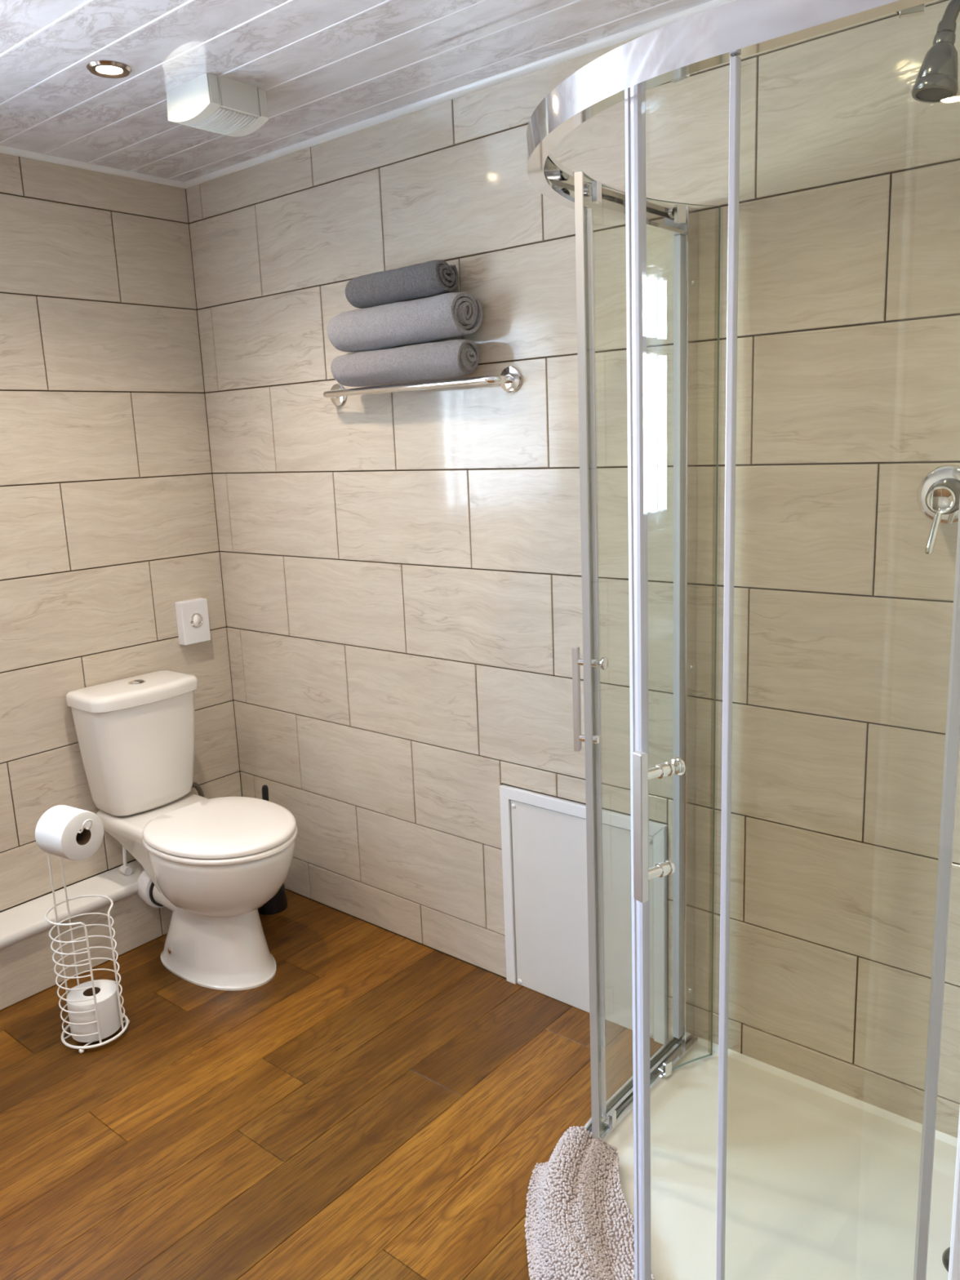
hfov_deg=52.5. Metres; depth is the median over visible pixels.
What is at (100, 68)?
recessed light
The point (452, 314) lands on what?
rolled towel
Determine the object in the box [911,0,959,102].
shower
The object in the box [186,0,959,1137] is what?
wall
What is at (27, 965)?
pipe boxing
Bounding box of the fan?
[166,73,268,137]
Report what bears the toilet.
on the floor
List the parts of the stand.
roll arm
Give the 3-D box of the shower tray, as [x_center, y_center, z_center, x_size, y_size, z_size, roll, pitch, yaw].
[0.536,1.076,1.728,0.875,0.051,0.870,7,15,39]
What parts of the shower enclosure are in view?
handle, handle post, handle post, handle, rail, sliding door, handle post, handle post, rail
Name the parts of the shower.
arm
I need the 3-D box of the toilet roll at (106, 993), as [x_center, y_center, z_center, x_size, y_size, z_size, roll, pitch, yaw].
[-0.981,0.941,2.473,0.121,0.105,0.121,1,12,17]
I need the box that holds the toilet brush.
[257,784,287,915]
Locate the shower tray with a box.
[605,1036,957,1279]
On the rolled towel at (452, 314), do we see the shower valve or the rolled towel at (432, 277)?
the rolled towel at (432, 277)
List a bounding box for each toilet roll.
[35,804,103,861]
[66,979,120,1042]
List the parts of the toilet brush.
handle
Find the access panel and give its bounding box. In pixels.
[499,784,667,1044]
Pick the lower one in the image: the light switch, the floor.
the floor
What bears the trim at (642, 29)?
attached to the wall at (402, 577)
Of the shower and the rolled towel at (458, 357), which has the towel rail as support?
the rolled towel at (458, 357)
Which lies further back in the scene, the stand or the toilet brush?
the toilet brush
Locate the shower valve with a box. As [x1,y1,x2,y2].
[916,464,959,554]
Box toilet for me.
[65,669,297,991]
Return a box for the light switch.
[174,597,210,645]
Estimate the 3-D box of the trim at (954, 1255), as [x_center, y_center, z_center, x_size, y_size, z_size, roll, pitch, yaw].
[0.380,0.202,0.627,0.112,2.220,0.025,7,15,39]
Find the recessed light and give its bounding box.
[86,60,131,78]
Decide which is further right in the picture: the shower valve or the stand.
the shower valve
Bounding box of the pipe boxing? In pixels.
[0,892,172,1009]
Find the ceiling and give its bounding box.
[0,0,712,182]
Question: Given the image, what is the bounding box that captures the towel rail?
[323,365,521,406]
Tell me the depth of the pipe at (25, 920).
2.77 m
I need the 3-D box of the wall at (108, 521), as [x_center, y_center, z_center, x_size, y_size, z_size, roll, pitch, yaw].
[-1.990,0.002,1.937,0.161,2.310,3.405,7,15,39]
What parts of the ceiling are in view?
panel, panel, panel, panel, panel, panel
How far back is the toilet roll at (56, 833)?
2.34 m
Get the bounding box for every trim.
[0,145,185,188]
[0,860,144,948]
[183,0,734,188]
[947,1108,959,1279]
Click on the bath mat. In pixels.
(579, 1224)
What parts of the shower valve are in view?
lever, wall plate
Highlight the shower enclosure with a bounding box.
[526,0,959,1279]
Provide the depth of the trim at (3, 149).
2.69 m
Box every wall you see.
[0,152,242,912]
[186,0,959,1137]
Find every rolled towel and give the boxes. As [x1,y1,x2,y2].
[327,292,482,352]
[330,338,479,386]
[345,259,458,308]
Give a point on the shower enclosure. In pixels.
(736, 29)
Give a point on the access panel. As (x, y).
(544, 843)
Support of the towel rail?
attached to the wall at (402, 577)
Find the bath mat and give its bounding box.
[524,1125,654,1279]
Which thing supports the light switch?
attached to the wall at (108, 521)
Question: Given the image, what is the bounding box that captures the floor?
[0,888,662,1279]
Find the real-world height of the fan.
0.076 m
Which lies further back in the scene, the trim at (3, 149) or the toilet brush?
the toilet brush
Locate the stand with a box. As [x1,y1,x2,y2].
[44,818,129,1053]
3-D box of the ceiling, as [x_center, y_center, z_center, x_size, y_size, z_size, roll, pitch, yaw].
[-0.617,-0.956,0.641,3.700,0.081,3.560,7,15,39]

